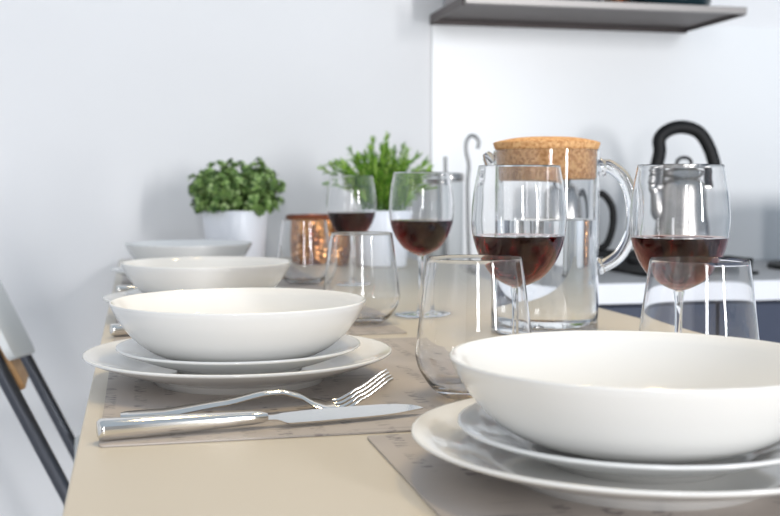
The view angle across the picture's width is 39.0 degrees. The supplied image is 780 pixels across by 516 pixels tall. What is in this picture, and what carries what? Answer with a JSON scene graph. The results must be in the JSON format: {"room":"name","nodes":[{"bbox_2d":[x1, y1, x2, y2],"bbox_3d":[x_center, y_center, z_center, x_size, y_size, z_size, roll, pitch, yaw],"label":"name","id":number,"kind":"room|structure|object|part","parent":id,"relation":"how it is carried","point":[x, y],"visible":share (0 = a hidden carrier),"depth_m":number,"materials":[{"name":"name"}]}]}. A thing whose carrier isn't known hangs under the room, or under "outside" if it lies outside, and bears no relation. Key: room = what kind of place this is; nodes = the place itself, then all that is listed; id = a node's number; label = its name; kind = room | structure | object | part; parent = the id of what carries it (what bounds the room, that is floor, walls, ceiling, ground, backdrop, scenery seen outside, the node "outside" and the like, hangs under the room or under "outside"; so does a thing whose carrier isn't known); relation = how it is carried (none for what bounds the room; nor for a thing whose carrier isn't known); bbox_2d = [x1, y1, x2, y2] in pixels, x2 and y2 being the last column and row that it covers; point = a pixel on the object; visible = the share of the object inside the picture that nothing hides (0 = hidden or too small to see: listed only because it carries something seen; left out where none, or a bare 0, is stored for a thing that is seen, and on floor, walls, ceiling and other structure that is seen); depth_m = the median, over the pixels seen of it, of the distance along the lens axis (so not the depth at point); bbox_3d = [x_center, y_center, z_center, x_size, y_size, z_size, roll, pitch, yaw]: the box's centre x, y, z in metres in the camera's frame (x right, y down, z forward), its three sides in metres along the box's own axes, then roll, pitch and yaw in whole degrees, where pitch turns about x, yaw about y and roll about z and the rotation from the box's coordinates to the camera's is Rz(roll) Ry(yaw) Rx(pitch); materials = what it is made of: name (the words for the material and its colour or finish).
{"room":"dining room","nodes":[
{"label":"dining room","id":0,"kind":"room"},
{"bbox_2d":[368,211,407,267],"bbox_3d":[-0.019,-0.042,2.338,0.128,0.120,0.128,-1,4,-13],"label":"pot","id":1,"kind":"object","parent":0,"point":[381,222],"depth_m":2.28,"materials":[{"name":"white ceramic"}]},
{"bbox_2d":[0,0,779,515],"bbox_3d":[-0.421,-0.604,2.681,5.600,2.700,0.120,-1,4,-13],"label":"wall","id":2,"kind":"structure","parent":0,"point":[108,108],"depth_m":2.60,"materials":[{"name":"paint"}]},
{"bbox_2d":[430,0,746,33],"bbox_3d":[0.472,-0.588,2.671,0.702,0.024,0.305,-1,4,-13],"label":"wall shelf","id":3,"kind":"object","parent":2,"relation":"attached to","point":[541,14],"visible":1,"depth_m":2.65,"materials":[{"name":"metal"}]},
{"bbox_3d":[0.134,-0.585,2.592,0.008,0.020,0.278,-1,4,-13],"label":"rail","id":4,"kind":"part","parent":3,"relation":"part of","materials":[{"name":"metal"}]},
{"bbox_2d":[445,0,453,5],"bbox_3d":[0.254,-0.666,2.618,0.226,0.150,0.166,-1,4,-13],"label":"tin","id":5,"kind":"object","parent":3,"relation":"on","point":[446,1],"visible":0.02,"depth_m":2.63,"materials":[{"name":"grey"}]},
{"bbox_3d":[0.439,-0.596,2.812,0.694,0.022,0.014,-1,4,-13],"label":"rail","id":6,"kind":"part","parent":3,"relation":"part of","materials":[{"name":"metal"}]},
{"bbox_2d":[604,0,629,1],"bbox_3d":[0.549,-0.634,2.667,0.068,0.080,0.082,1,4,21],"label":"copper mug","id":7,"kind":"object","parent":3,"relation":"on","point":[604,0],"visible":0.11,"depth_m":2.65,"materials":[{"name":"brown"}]},
{"bbox_2d":[630,0,711,5],"bbox_3d":[0.693,-0.642,2.721,0.212,0.091,0.212,-1,4,-13],"label":"serving bowl","id":8,"kind":"object","parent":3,"relation":"on","point":[683,2],"visible":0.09,"depth_m":2.64,"materials":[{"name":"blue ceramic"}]},
{"bbox_3d":[0.810,-0.595,2.748,0.008,0.020,0.278,-1,4,-13],"label":"rail","id":9,"kind":"part","parent":3,"relation":"part of","materials":[{"name":"metal"}]},
{"bbox_2d":[431,25,779,259],"bbox_3d":[1.164,-0.308,3.001,2.176,0.623,0.008,-1,4,-13],"label":"backsplash","id":10,"kind":"structure","parent":2,"relation":"attached to","point":[614,89],"depth_m":2.87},
{"bbox_3d":[0.276,0.988,-0.243,5.600,0.100,6.080,-1,4,-13],"label":"floor","id":11,"kind":"structure","parent":0,"visible":0},
{"bbox_2d":[0,281,79,504],"bbox_3d":[-0.480,0.320,1.900,0.595,0.946,0.449,-1,4,-16],"label":"folding chair","id":12,"kind":"object","parent":11,"relation":"on","point":[17,362],"visible":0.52,"depth_m":1.69,"materials":[{"name":"grey metal"}]},
{"bbox_3d":[-0.669,0.017,1.790,0.146,0.327,0.372,-1,4,-13],"label":"panel","id":13,"kind":"part","parent":12,"relation":"part of","materials":[{"name":"white"}]},
{"bbox_3d":[-0.505,0.355,1.700,0.435,0.899,0.023,-1,4,-16],"label":"long leg","id":14,"kind":"part","parent":12,"relation":"part of","materials":[{"name":"grey metal"}]},
{"bbox_3d":[-0.615,0.331,2.084,0.435,0.899,0.023,-1,4,-16],"label":"long leg","id":15,"kind":"part","parent":12,"relation":"part of","materials":[{"name":"grey metal"}]},
{"bbox_3d":[-0.371,0.346,1.947,0.360,0.018,0.370,-1,4,-16],"label":"seat","id":16,"kind":"part","parent":12,"relation":"part of","materials":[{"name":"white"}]},
{"bbox_2d":[62,257,639,515],"bbox_3d":[-0.032,0.450,1.495,0.676,0.750,2.425,-1,4,-13],"label":"dining table","id":17,"kind":"object","parent":11,"relation":"on","point":[333,475],"visible":0.12,"depth_m":0.65,"materials":[{"name":"paint"}]},
{"bbox_2d":[122,275,323,289],"bbox_3d":[-0.304,0.044,1.943,0.331,0.001,0.455,-1,4,-13],"label":"placemat","id":18,"kind":"object","parent":17,"relation":"on","point":[125,280],"visible":0.02,"depth_m":1.88,"materials":[{"name":"grey fabric"}]},
{"bbox_2d":[111,266,125,275],"bbox_3d":[-0.354,0.030,1.938,0.266,0.026,0.266,0,4,2],"label":"dinner plate","id":19,"kind":"object","parent":18,"relation":"on","point":[119,270],"visible":0.05,"depth_m":1.91,"materials":[{"name":"white ceramic"}]},
{"bbox_2d":[116,285,137,292],"bbox_3d":[-0.320,0.047,1.764,0.234,0.014,0.018,-1,4,-22],"label":"table knife","id":20,"kind":"object","parent":18,"relation":"on","point":[120,288],"visible":0.17,"depth_m":1.72,"materials":[{"name":"silver metal"}]},
{"bbox_2d":[277,219,328,284],"bbox_3d":[-0.150,-0.011,1.919,0.099,0.113,0.099,-1,4,-13],"label":"tumbler","id":21,"kind":"object","parent":18,"relation":"on","point":[304,242],"visible":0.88,"depth_m":1.88,"materials":[{"name":"clear glass"}]},
{"bbox_2d":[114,320,406,340],"bbox_3d":[-0.192,0.075,1.459,0.331,0.001,0.455,-1,4,-13],"label":"placemat","id":22,"kind":"object","parent":17,"relation":"on","point":[385,327],"visible":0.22,"depth_m":1.29,"materials":[{"name":"grey fabric"}]},
{"bbox_2d":[103,291,125,302],"bbox_3d":[-0.240,0.062,1.448,0.266,0.026,0.266,-2,4,-28],"label":"dinner plate","id":23,"kind":"object","parent":22,"relation":"on","point":[109,297],"visible":0.02,"depth_m":1.45,"materials":[{"name":"white ceramic"}]},
{"bbox_2d":[125,287,280,295],"bbox_3d":[-0.240,0.055,1.447,0.211,0.023,0.211,3,5,39],"label":"plate","id":24,"kind":"object","parent":23,"relation":"on","point":[134,291],"visible":0.02,"depth_m":1.45,"materials":[{"name":"white ceramic"}]},
{"bbox_2d":[120,256,290,292],"bbox_3d":[-0.240,0.032,1.446,0.221,0.055,0.221,2,4,33],"label":"soup bowl","id":25,"kind":"object","parent":24,"relation":"on","point":[148,275],"visible":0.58,"depth_m":1.37,"materials":[{"name":"white ceramic"}]},
{"bbox_2d":[110,323,128,336],"bbox_3d":[-0.206,0.079,1.282,0.234,0.014,0.018,-1,4,-22],"label":"table knife","id":26,"kind":"object","parent":22,"relation":"on","point":[117,329],"visible":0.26,"depth_m":1.24,"materials":[{"name":"silver metal"}]},
{"bbox_2d":[324,231,399,324],"bbox_3d":[-0.035,0.025,1.366,0.099,0.113,0.099,-1,4,-13],"label":"tumbler","id":27,"kind":"object","parent":22,"relation":"on","point":[363,263],"visible":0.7,"depth_m":1.33,"materials":[{"name":"clear glass"}]},
{"bbox_2d":[99,337,459,446],"bbox_3d":[-0.080,0.106,0.976,0.331,0.001,0.455,-1,4,-13],"label":"placemat","id":28,"kind":"object","parent":17,"relation":"on","point":[408,385],"visible":0.42,"depth_m":0.86,"materials":[{"name":"grey fabric"}]},
{"bbox_2d":[82,334,391,394],"bbox_3d":[-0.132,0.093,0.965,0.266,0.026,0.266,-2,4,-28],"label":"dinner plate","id":29,"kind":"object","parent":28,"relation":"on","point":[105,356],"visible":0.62,"depth_m":0.89,"materials":[{"name":"white ceramic"}]},
{"bbox_2d":[115,335,359,374],"bbox_3d":[-0.132,0.086,0.965,0.211,0.023,0.211,3,5,39],"label":"plate","id":30,"kind":"object","parent":29,"relation":"on","point":[129,348],"visible":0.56,"depth_m":0.89,"materials":[{"name":"white ceramic"}]},
{"bbox_2d":[109,288,365,361],"bbox_3d":[-0.132,0.063,0.963,0.221,0.055,0.221,2,4,33],"label":"soup bowl","id":31,"kind":"object","parent":30,"relation":"on","point":[208,324],"visible":0.92,"depth_m":0.89,"materials":[{"name":"white ceramic"}]},
{"bbox_2d":[121,369,392,416],"bbox_3d":[-0.099,0.102,0.824,0.201,0.029,0.027,-1,4,-12],"label":"fork","id":32,"kind":"object","parent":28,"relation":"on","point":[333,402],"visible":0.9,"depth_m":0.82,"materials":[{"name":"silver metal"}]},
{"bbox_3d":[-0.119,0.107,0.817,0.158,0.016,0.028,-1,13,-13],"label":"handle","id":33,"kind":"part","parent":32,"relation":"part of","materials":[{"name":"silver metal"}]},
{"bbox_2d":[96,404,422,440],"bbox_3d":[-0.085,0.112,0.773,0.234,0.014,0.018,-1,4,-22],"label":"table knife","id":34,"kind":"object","parent":28,"relation":"on","point":[117,428],"visible":1,"depth_m":0.76,"materials":[{"name":"silver metal"}]},
{"bbox_3d":[-0.140,0.113,0.752,0.116,0.014,0.016,-1,4,-22],"label":"handle","id":35,"kind":"part","parent":34,"relation":"part of","materials":[{"name":"silver metal"}]},
{"bbox_3d":[-0.033,0.112,0.793,0.122,0.006,0.017,-1,4,-22],"label":"blade","id":36,"kind":"part","parent":34,"relation":"part of","materials":[{"name":"silver metal"}]},
{"bbox_2d":[415,255,531,399],"bbox_3d":[0.068,0.056,0.888,0.099,0.113,0.099,-1,4,-13],"label":"tumbler","id":37,"kind":"object","parent":28,"relation":"on","point":[466,298],"visible":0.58,"depth_m":0.85,"materials":[{"name":"clear glass"}]},
{"bbox_2d":[285,214,335,241],"bbox_3d":[-0.153,-0.038,2.364,0.143,0.111,0.143,-1,4,-13],"label":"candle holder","id":38,"kind":"object","parent":17,"relation":"on","point":[330,228],"visible":0.15,"depth_m":2.30,"materials":[{"name":"brown"}]},
{"bbox_2d":[327,175,375,231],"bbox_3d":[-0.067,-0.048,1.903,0.086,0.189,0.086,-1,4,-13],"label":"wine glass","id":39,"kind":"object","parent":17,"relation":"on","point":[351,199],"visible":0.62,"depth_m":1.86,"materials":[{"name":"clear glass"}]},
{"bbox_2d":[317,131,433,267],"bbox_3d":[-0.012,-0.125,2.331,0.249,0.288,0.210,-2,4,-26],"label":"potted plant","id":40,"kind":"object","parent":17,"relation":"on","point":[382,172],"visible":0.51,"depth_m":2.30,"materials":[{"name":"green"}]},
{"bbox_2d":[389,172,453,317],"bbox_3d":[0.042,-0.019,1.453,0.086,0.189,0.086,-1,4,-13],"label":"wine glass","id":41,"kind":"object","parent":17,"relation":"on","point":[421,204],"visible":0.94,"depth_m":1.42,"materials":[{"name":"clear glass"}]},
{"bbox_3d":[0.042,0.034,1.457,0.013,0.075,0.013,-1,4,-13],"label":"stem","id":42,"kind":"part","parent":41,"relation":"part of","materials":[{"name":"clear glass"}]},
{"bbox_2d":[389,172,453,254],"bbox_3d":[0.042,-0.058,1.451,0.086,0.109,0.086,-1,4,-13],"label":"bowl","id":43,"kind":"object","parent":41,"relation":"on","point":[421,204],"depth_m":1.42,"materials":[{"name":"clear glass"}]},
{"bbox_2d":[471,165,566,285],"bbox_3d":[0.117,0.011,1.000,0.086,0.189,0.086,-1,4,-13],"label":"wine glass","id":44,"kind":"object","parent":17,"relation":"on","point":[518,210],"visible":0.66,"depth_m":0.96,"materials":[{"name":"clear glass"}]},
{"bbox_2d":[483,136,633,332],"bbox_3d":[0.193,-0.026,1.271,0.153,0.228,0.123,3,5,37],"label":"water jug","id":45,"kind":"object","parent":17,"relation":"on","point":[565,298],"visible":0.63,"depth_m":1.23,"materials":[{"name":"clear glass"}]},
{"bbox_3d":[0.181,-0.116,1.274,0.123,0.050,0.123,0,4,4],"label":"cork lid","id":46,"kind":"part","parent":45,"relation":"part of","materials":[{"name":"brown wood"}]},
{"bbox_3d":[0.265,-0.048,1.272,0.048,0.136,0.016,0,4,4],"label":"handle","id":47,"kind":"part","parent":45,"relation":"part of","materials":[{"name":"clear glass"}]},
{"bbox_2d":[367,433,779,515],"bbox_3d":[0.242,0.128,0.637,0.455,0.001,0.330,-1,4,-13],"label":"placemat","id":48,"kind":"object","parent":17,"relation":"on","point":[450,489],"visible":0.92,"depth_m":0.60,"materials":[{"name":"grey fabric"}]},
{"bbox_2d":[411,398,779,510],"bbox_3d":[0.145,0.114,0.646,0.266,0.026,0.266,-2,4,-28],"label":"dinner plate","id":49,"kind":"object","parent":48,"relation":"on","point":[438,431],"visible":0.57,"depth_m":0.59,"materials":[{"name":"white ceramic"}]},
{"bbox_2d":[457,403,779,483],"bbox_3d":[0.145,0.107,0.645,0.211,0.023,0.211,3,5,39],"label":"plate","id":50,"kind":"object","parent":49,"relation":"on","point":[473,419],"visible":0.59,"depth_m":0.59,"materials":[{"name":"white ceramic"}]},
{"bbox_2d":[449,330,779,464],"bbox_3d":[0.145,0.084,0.644,0.221,0.055,0.221,1,4,14],"label":"soup bowl","id":51,"kind":"object","parent":50,"relation":"on","point":[616,396],"visible":0.99,"depth_m":0.58,"materials":[{"name":"white ceramic"}]},
{"bbox_2d":[629,164,730,272],"bbox_3d":[0.253,0.013,0.964,0.086,0.189,0.086,-1,4,-13],"label":"wine glass","id":52,"kind":"object","parent":17,"relation":"on","point":[676,209],"visible":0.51,"depth_m":0.93,"materials":[{"name":"clear glass"}]},
{"bbox_2d":[639,256,759,339],"bbox_3d":[0.242,0.058,0.864,0.099,0.113,0.099,-1,4,-13],"label":"tumbler","id":53,"kind":"object","parent":17,"relation":"on","point":[683,294],"visible":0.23,"depth_m":0.83,"materials":[{"name":"clear glass"}]},
{"bbox_3d":[-0.411,0.014,2.405,0.331,0.001,0.411,-1,4,-13],"label":"placemat","id":54,"kind":"object","parent":17,"relation":"on","visible":0},
{"bbox_2d":[187,157,285,256],"bbox_3d":[-0.334,-0.104,2.412,0.211,0.235,0.174,-1,4,-20],"label":"leafy plant","id":55,"kind":"object","parent":54,"relation":"on","point":[233,204],"visible":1,"depth_m":2.36,"materials":[{"name":"green plant"}]},
{"bbox_3d":[-0.339,-0.046,2.418,0.144,0.118,0.144,-1,4,-13],"label":"pot","id":56,"kind":"part","parent":55,"relation":"part of","materials":[{"name":"white ceramic"}]},
{"bbox_2d":[598,303,642,317],"bbox_3d":[0.374,0.418,2.546,0.540,0.678,0.600,-1,4,-13],"label":"base cabinet","id":57,"kind":"object","parent":11,"relation":"on","point":[634,310],"visible":0.02,"depth_m":2.28,"materials":[{"name":"blue wood"}]},
{"bbox_2d":[756,300,779,342],"bbox_3d":[0.932,0.409,2.674,0.595,0.678,0.600,-1,4,-13],"label":"base cabinet","id":58,"kind":"object","parent":11,"relation":"on","point":[768,311],"visible":0.02,"depth_m":2.35,"materials":[{"name":"blue wood"}]},
{"bbox_2d":[598,260,779,303],"bbox_3d":[0.974,0.046,2.675,1.802,0.042,0.587,-1,4,-13],"label":"countertop","id":59,"kind":"structure","parent":58,"relation":"on","point":[615,287],"depth_m":2.33,"materials":[{"name":"white"}]},
{"bbox_2d":[427,173,463,257],"bbox_3d":[0.132,-0.086,2.617,0.087,0.230,0.087,-1,4,-13],"label":"canister","id":60,"kind":"object","parent":59,"relation":"on","point":[455,237],"visible":0.21,"depth_m":2.58,"materials":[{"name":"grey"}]},
{"bbox_3d":[0.132,-0.192,2.610,0.087,0.020,0.087,-1,4,-13],"label":"lid","id":61,"kind":"part","parent":60,"relation":"part of","materials":[{"name":"metal"}]},
{"bbox_2d":[443,134,480,254],"bbox_3d":[0.158,-0.121,2.477,0.076,0.316,0.076,3,5,36],"label":"stand","id":62,"kind":"object","parent":59,"relation":"on","point":[469,136],"visible":0.6,"depth_m":2.47,"materials":[{"name":"metal"}]},
{"bbox_3d":[0.126,-0.098,2.478,0.013,0.259,0.009,0,4,0],"label":"straight rod","id":63,"kind":"part","parent":62,"relation":"part of","materials":[{"name":"grey metal"}]},
{"bbox_3d":[0.185,-0.124,2.476,0.038,0.311,0.009,0,4,0],"label":"hooked rod","id":64,"kind":"part","parent":62,"relation":"part of","materials":[{"name":"grey metal"}]},
{"bbox_2d":[599,190,616,251],"bbox_3d":[0.448,-0.082,2.597,0.153,0.226,0.121,2,4,28],"label":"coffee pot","id":65,"kind":"object","parent":59,"relation":"on","point":[611,205],"visible":0.08,"depth_m":2.60,"materials":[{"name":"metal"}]},
{"bbox_2d":[599,249,758,275],"bbox_3d":[0.654,0.008,2.661,0.290,0.036,0.420,-1,4,-13],"label":"gas hob","id":66,"kind":"object","parent":59,"relation":"in","point":[630,265],"visible":0.25,"depth_m":2.58,"materials":[{"name":"black metal"}]},
{"bbox_3d":[0.654,0.023,2.662,0.290,0.006,0.420,-1,4,-13],"label":"hob plate","id":67,"kind":"part","parent":66,"relation":"part of","materials":[{"name":"black plastic"}]},
{"bbox_2d":[650,120,720,163],"bbox_3d":[0.682,-0.161,2.554,0.163,0.315,0.162,4,5,44],"label":"kettle","id":68,"kind":"object","parent":66,"relation":"on","point":[697,131],"visible":0.09,"depth_m":2.54,"materials":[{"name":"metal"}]},
{"bbox_3d":[0.682,-0.226,2.550,0.042,0.022,0.008,0,4,0],"label":"lid knob","id":69,"kind":"part","parent":68,"relation":"part of","materials":[{"name":"silver metal"}]},
{"bbox_2d":[767,260,779,269],"bbox_3d":[1.053,0.019,2.672,0.260,0.012,0.260,-1,4,-13],"label":"trivet","id":70,"kind":"object","parent":59,"relation":"on","point":[772,264],"visible":1,"depth_m":2.67,"materials":[{"name":"metal"}]},
{"bbox_3d":[-0.354,0.023,1.937,0.211,0.023,0.211,-1,4,-13],"label":"plate","id":71,"kind":"object","parent":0,"visible":0},
{"bbox_2d":[124,240,251,259],"bbox_3d":[-0.354,0.000,1.936,0.221,0.055,0.221,2,4,33],"label":"soup bowl","id":72,"kind":"object","parent":71,"relation":"on","point":[155,248],"visible":0.47,"depth_m":1.86,"materials":[{"name":"white ceramic"}]}
]}

